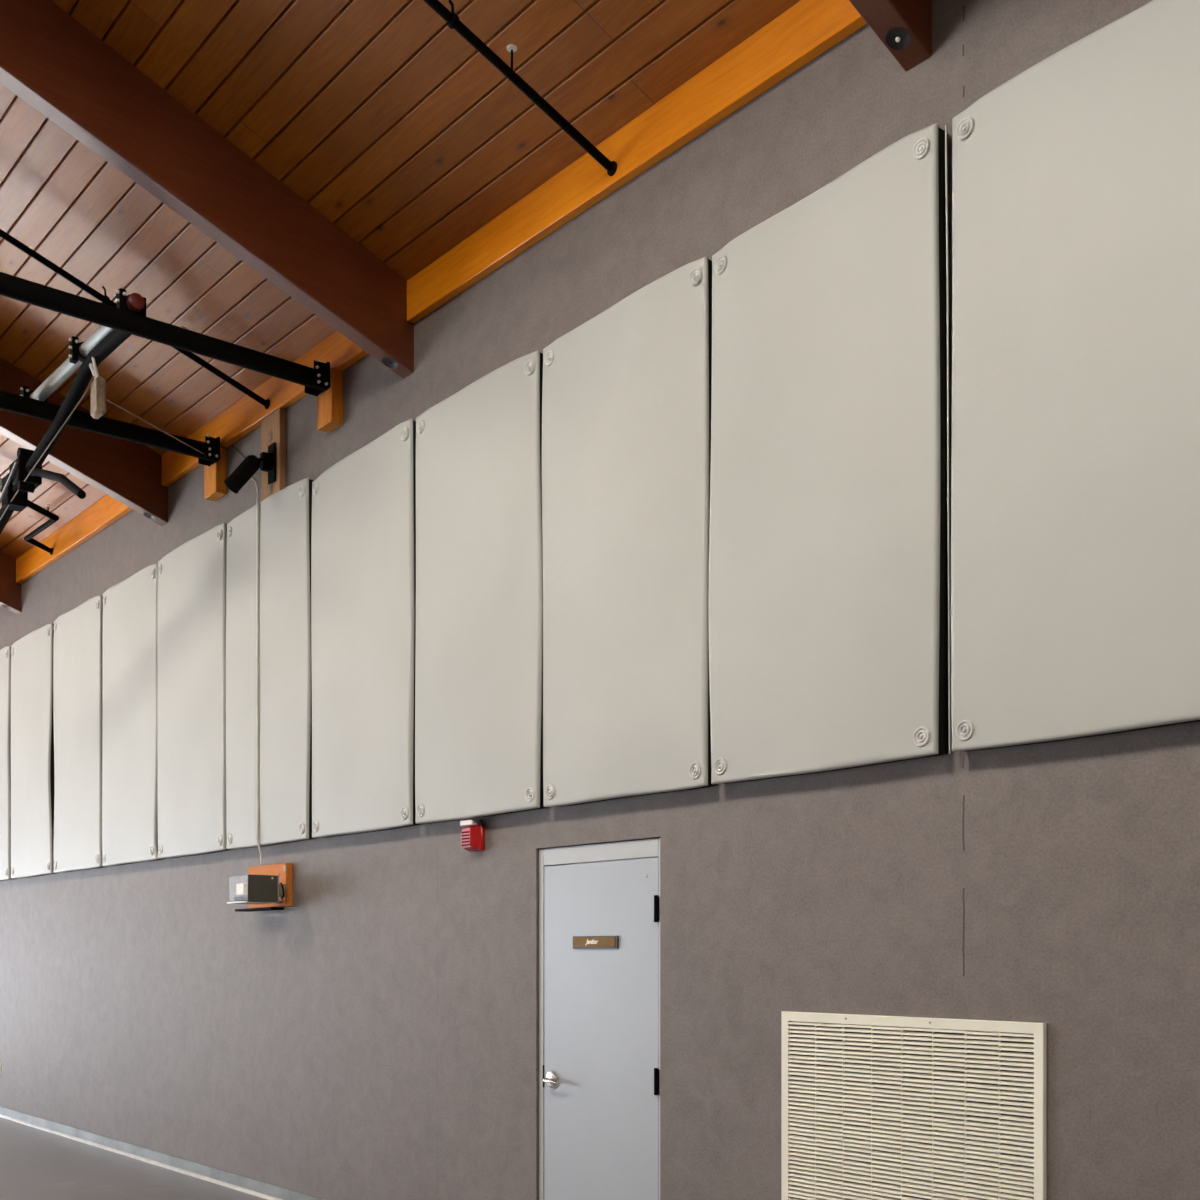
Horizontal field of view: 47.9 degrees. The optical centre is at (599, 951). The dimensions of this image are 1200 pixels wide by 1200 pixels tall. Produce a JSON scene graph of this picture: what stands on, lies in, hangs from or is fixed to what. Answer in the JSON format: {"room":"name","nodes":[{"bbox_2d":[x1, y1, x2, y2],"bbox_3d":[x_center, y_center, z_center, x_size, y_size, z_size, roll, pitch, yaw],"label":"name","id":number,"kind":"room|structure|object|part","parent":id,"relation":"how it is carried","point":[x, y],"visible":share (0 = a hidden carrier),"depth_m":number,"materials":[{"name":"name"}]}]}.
{"room":"gymnasium","nodes":[
{"label":"gymnasium","id":0,"kind":"room"},
{"bbox_2d":[0,1117,266,1199],"bbox_3d":[-9.542,1.820,3.736,19.200,0.120,30.600,0,0,-40],"label":"floor","id":1,"kind":"structure","parent":0,"point":[36,1164],"depth_m":10.63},
{"bbox_2d":[0,0,800,558],"bbox_3d":[-9.542,-5.729,3.736,19.040,3.538,30.500,0,0,-40],"label":"ceiling","id":2,"kind":"structure","parent":0,"point":[379,115],"depth_m":7.17,"materials":[{"name":"brown wood"}]},
{"bbox_2d":[0,551,20,613],"bbox_3d":[-9.577,-5.430,11.002,9.299,3.840,0.128,0,0,-40],"label":"beam","id":3,"kind":"structure","parent":2,"relation":"attached to","point":[10,591],"depth_m":13.87,"materials":[{"name":"brown wood"}]},
{"bbox_2d":[0,488,58,554],"bbox_3d":[-7.462,-4.953,10.694,6.354,2.229,0.894,0,0,-40],"label":"pipe","id":4,"kind":"object","parent":2,"relation":"attached to","point":[28,538],"visible":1,"depth_m":12.41,"materials":[{"name":"black metal"}]},
{"bbox_2d":[0,357,167,525],"bbox_3d":[-7.133,-5.430,8.095,9.299,3.840,0.128,0,0,-40],"label":"beam","id":5,"kind":"structure","parent":2,"relation":"attached to","point":[130,473],"depth_m":10.68,"materials":[{"name":"brown wood"}]},
{"bbox_2d":[0,229,269,408],"bbox_3d":[-4.781,-4.921,7.503,6.352,2.163,0.068,0,0,-40],"label":"pipe","id":6,"kind":"object","parent":2,"relation":"attached to","point":[104,299],"visible":0.74,"depth_m":8.77,"materials":[{"name":"black metal"}]},
{"bbox_2d":[0,0,413,378],"bbox_3d":[-4.727,-5.430,5.234,9.299,3.840,0.128,0,0,-40],"label":"beam","id":7,"kind":"structure","parent":2,"relation":"attached to","point":[49,59],"depth_m":7.31,"materials":[{"name":"brown wood"}]},
{"bbox_2d":[423,0,616,175],"bbox_3d":[-2.368,-4.921,4.633,6.352,2.163,0.068,0,0,-40],"label":"pipe","id":8,"kind":"object","parent":2,"relation":"attached to","point":[452,19],"visible":1,"depth_m":6.28,"materials":[{"name":"black metal"}]},
{"bbox_2d":[849,0,931,70],"bbox_3d":[-2.300,-5.430,2.346,9.299,3.840,0.128,0,0,-40],"label":"beam","id":9,"kind":"structure","parent":2,"relation":"attached to","point":[904,27],"depth_m":5.23,"materials":[{"name":"brown wood"}]},
{"bbox_2d":[0,0,1199,1199],"bbox_3d":[-2.340,-1.145,9.791,0.220,5.810,30.600,0,0,-40],"label":"wall","id":10,"kind":"structure","parent":0,"point":[374,1035],"depth_m":6.43,"materials":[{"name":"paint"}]},
{"bbox_2d":[0,646,16,880],"bbox_3d":[-6.487,-1.971,14.474,0.098,2.436,1.222,0,0,-40],"label":"wall panel","id":11,"kind":"object","parent":10,"relation":"attached to","point":[5,653],"visible":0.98,"depth_m":14.05,"materials":[{"name":"fabric"}]},
{"bbox_2d":[11,623,54,877],"bbox_3d":[-5.655,-1.971,13.484,0.098,2.436,1.253,0,0,-40],"label":"wall panel","id":12,"kind":"object","parent":10,"relation":"attached to","point":[32,717],"visible":0.98,"depth_m":13.36,"materials":[{"name":"fabric"}]},
{"bbox_2d":[16,495,132,583],"bbox_3d":[-4.817,-3.925,12.523,0.054,0.246,3.668,0,0,-40],"label":"board","id":13,"kind":"object","parent":10,"relation":"attached to","point":[107,510],"visible":0.58,"depth_m":12.64,"materials":[{"name":"brown wood"}]},
{"bbox_2d":[53,595,106,872],"bbox_3d":[-4.807,-1.971,12.475,0.098,2.436,1.249,0,0,-40],"label":"wall panel","id":14,"kind":"object","parent":10,"relation":"attached to","point":[77,642],"visible":0.99,"depth_m":12.36,"materials":[{"name":"fabric"}]},
{"bbox_2d":[102,564,165,865],"bbox_3d":[-3.977,-1.971,11.488,0.098,2.436,1.237,0,0,-40],"label":"wall panel","id":15,"kind":"object","parent":10,"relation":"attached to","point":[129,624],"visible":0.98,"depth_m":11.41,"materials":[{"name":"fabric"}]},
{"bbox_2d":[0,1106,323,1199],"bbox_3d":[-2.429,1.708,9.716,0.011,0.105,30.000,0,0,-40],"label":"baseboard","id":16,"kind":"structure","parent":10,"relation":"attached to","point":[282,1193],"depth_m":10.99,"materials":[{"name":"plastic"}]},
{"bbox_2d":[157,523,232,858],"bbox_3d":[-3.168,-1.980,10.527,0.098,2.453,1.265,0,0,-40],"label":"wall panel","id":17,"kind":"object","parent":10,"relation":"attached to","point":[191,593],"visible":0.99,"depth_m":10.43,"materials":[{"name":"fabric"}]},
{"bbox_2d":[204,447,226,500],"bbox_3d":[-2.915,-3.626,10.236,0.087,0.348,0.208,0,0,-40],"label":"block","id":18,"kind":"object","parent":10,"relation":"attached to","point":[215,475],"visible":0.78,"depth_m":10.17,"materials":[{"name":"brown wood"}]},
{"bbox_2d":[0,272,329,533],"bbox_3d":[-5.375,-3.283,8.578,5.811,1.254,4.373,0,0,-40],"label":"frame","id":19,"kind":"object","parent":18,"relation":"attached to","point":[128,318],"visible":1,"depth_m":8.67,"materials":[{"name":"black metal"}]},
{"bbox_3d":[-3.706,-3.181,9.148,0.056,0.500,1.140,0,0,-40],"label":"bent arm","id":20,"kind":"part","parent":19,"relation":"part of","materials":[{"name":"black metal"}]},
{"bbox_2d":[235,863,292,911],"bbox_3d":[-2.381,-0.454,9.544,0.159,0.324,0.585,0,0,-40],"label":"wooden board","id":21,"kind":"object","parent":10,"relation":"attached to","point":[285,870],"visible":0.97,"depth_m":9.40,"materials":[{"name":"orange wood"}]},
{"bbox_2d":[227,874,285,903],"bbox_3d":[-2.366,-0.432,9.330,0.305,0.205,0.322,0,0,-40],"label":"equipment box","id":22,"kind":"object","parent":21,"relation":"attached to","point":[260,889],"visible":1,"depth_m":9.22,"materials":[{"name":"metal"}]},
{"bbox_2d":[227,901,276,903],"bbox_3d":[-2.402,-0.340,9.313,0.229,0.010,0.302,0,0,-40],"label":"shelf","id":23,"kind":"object","parent":22,"relation":"attached to","point":[239,902],"depth_m":9.24,"materials":[{"name":"white plastic"}]},
{"bbox_3d":[-2.296,-0.433,9.201,0.223,0.184,0.006,0,0,-40],"label":"panel","id":24,"kind":"part","parent":22,"relation":"part of","materials":[{"name":"black metal"}]},
{"bbox_2d":[162,331,367,486],"bbox_3d":[-2.392,-3.925,9.639,0.054,0.246,3.608,0,0,-40],"label":"board","id":25,"kind":"object","parent":10,"relation":"attached to","point":[244,416],"visible":0.52,"depth_m":9.68,"materials":[{"name":"brown wood"}]},
{"bbox_2d":[226,478,316,848],"bbox_3d":[-2.331,-1.974,9.530,0.098,2.443,1.285,0,0,-40],"label":"wall panel","id":26,"kind":"object","parent":10,"relation":"attached to","point":[285,516],"visible":1,"depth_m":9.41,"materials":[{"name":"fabric"}]},
{"bbox_2d":[262,408,285,500],"bbox_3d":[-2.311,-3.498,9.544,0.052,0.606,0.285,0,0,-40],"label":"plank","id":27,"kind":"object","parent":10,"relation":"attached to","point":[274,424],"visible":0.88,"depth_m":9.46,"materials":[{"name":"wood"}]},
{"bbox_2d":[224,442,275,493],"bbox_3d":[-2.406,-3.372,9.355,0.345,0.397,0.261,0,0,-40],"label":"camera","id":28,"kind":"object","parent":27,"relation":"attached to","point":[250,465],"visible":1,"depth_m":9.29,"materials":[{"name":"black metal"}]},
{"bbox_2d":[251,476,262,863],"bbox_3d":[-2.432,-1.982,9.522,0.037,2.714,0.172,0,0,14],"label":"hanging cord","id":29,"kind":"object","parent":27,"relation":"hanging from","point":[252,477],"visible":0.94,"depth_m":9.56,"materials":[{"name":"grey plastic"}]},
{"bbox_3d":[-2.327,-3.260,9.527,0.006,0.060,0.050,0,0,-40],"label":"bolt plate","id":30,"kind":"part","parent":27,"relation":"part of","materials":[{"name":"wood"}]},
{"bbox_3d":[-2.327,-3.640,9.527,0.006,0.060,0.050,0,0,-40],"label":"bolt plate","id":31,"kind":"part","parent":27,"relation":"part of","materials":[{"name":"wood"}]},
{"bbox_2d":[317,368,342,432],"bbox_3d":[-1.774,-3.626,8.879,0.087,0.348,0.200,0,0,-40],"label":"block","id":32,"kind":"object","parent":10,"relation":"attached to","point":[329,402],"visible":0.82,"depth_m":8.81,"materials":[{"name":"brown wood"}]},
{"bbox_2d":[311,418,420,837],"bbox_3d":[-1.494,-1.971,8.535,0.098,2.437,1.254,0,0,-40],"label":"wall panel","id":33,"kind":"object","parent":10,"relation":"attached to","point":[363,535],"visible":0.99,"depth_m":8.42,"materials":[{"name":"fabric"}]},
{"bbox_2d":[460,819,484,851],"bbox_3d":[-0.730,-0.659,7.637,0.086,0.178,0.154,0,0,-40],"label":"fire alarm","id":34,"kind":"object","parent":10,"relation":"attached to","point":[473,836],"visible":1,"depth_m":7.60,"materials":[{"name":"red plastic"}]},
{"bbox_3d":[-0.701,-0.644,7.651,0.024,0.148,0.140,0,0,-40],"label":"plate","id":35,"kind":"part","parent":34,"relation":"part of","materials":[{"name":"red plastic"}]},
{"bbox_2d":[415,350,547,823],"bbox_3d":[-0.677,-1.971,7.564,0.098,2.436,1.224,0,0,-40],"label":"wall panel","id":36,"kind":"object","parent":10,"relation":"attached to","point":[479,657],"visible":1,"depth_m":7.48,"materials":[{"name":"fabric"}]},
{"bbox_2d":[539,838,659,1199],"bbox_3d":[-0.009,0.605,6.881,0.158,2.311,0.976,0,0,-40],"label":"door","id":37,"kind":"structure","parent":10,"relation":"in","point":[599,904],"depth_m":6.87,"materials":[{"name":"paint"}]},
{"bbox_3d":[-0.250,0.677,7.090,0.058,0.029,0.127,0,0,-40],"label":"lever","id":38,"kind":"part","parent":37,"relation":"part of","materials":[{"name":"silver metal"}]},
{"bbox_3d":[-0.257,0.675,7.153,0.019,0.092,0.092,0,0,-40],"label":"handle","id":39,"kind":"part","parent":37,"relation":"part of","materials":[{"name":"silver metal"}]},
{"bbox_3d":[-0.025,-0.050,6.883,0.011,0.064,0.355,0,0,-40],"label":"sign plate","id":40,"kind":"part","parent":37,"relation":"part of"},
{"bbox_2d":[542,256,717,806],"bbox_3d":[0.116,-1.968,6.620,0.098,2.430,1.232,0,0,-40],"label":"wall panel","id":41,"kind":"object","parent":10,"relation":"attached to","point":[626,392],"visible":0.98,"depth_m":6.52,"materials":[{"name":"fabric"}]},
{"bbox_2d":[407,0,866,323],"bbox_3d":[0.025,-3.925,6.765,0.054,0.246,3.642,0,0,-40],"label":"board","id":42,"kind":"object","parent":10,"relation":"attached to","point":[807,29],"visible":0.97,"depth_m":6.48,"materials":[{"name":"brown wood"}]},
{"bbox_2d":[708,123,949,783],"bbox_3d":[0.918,-1.974,5.665,0.098,2.442,1.249,0,0,-40],"label":"wall panel","id":43,"kind":"object","parent":10,"relation":"attached to","point":[828,602],"visible":1,"depth_m":5.54,"materials":[{"name":"fabric"}]},
{"bbox_2d":[781,1011,1045,1199],"bbox_3d":[1.204,0.889,5.386,0.023,1.262,1.274,0,0,-40],"label":"air vent","id":44,"kind":"object","parent":10,"relation":"in","point":[874,1107],"visible":1,"depth_m":5.35,"materials":[{"name":"beige metal"}]},
{"bbox_2d":[951,0,1199,751],"bbox_3d":[1.751,-1.971,4.675,0.097,2.436,1.229,0,0,-40],"label":"wall panel","id":45,"kind":"object","parent":10,"relation":"attached to","point":[1075,450],"visible":1,"depth_m":4.71,"materials":[{"name":"fabric"}]}
]}

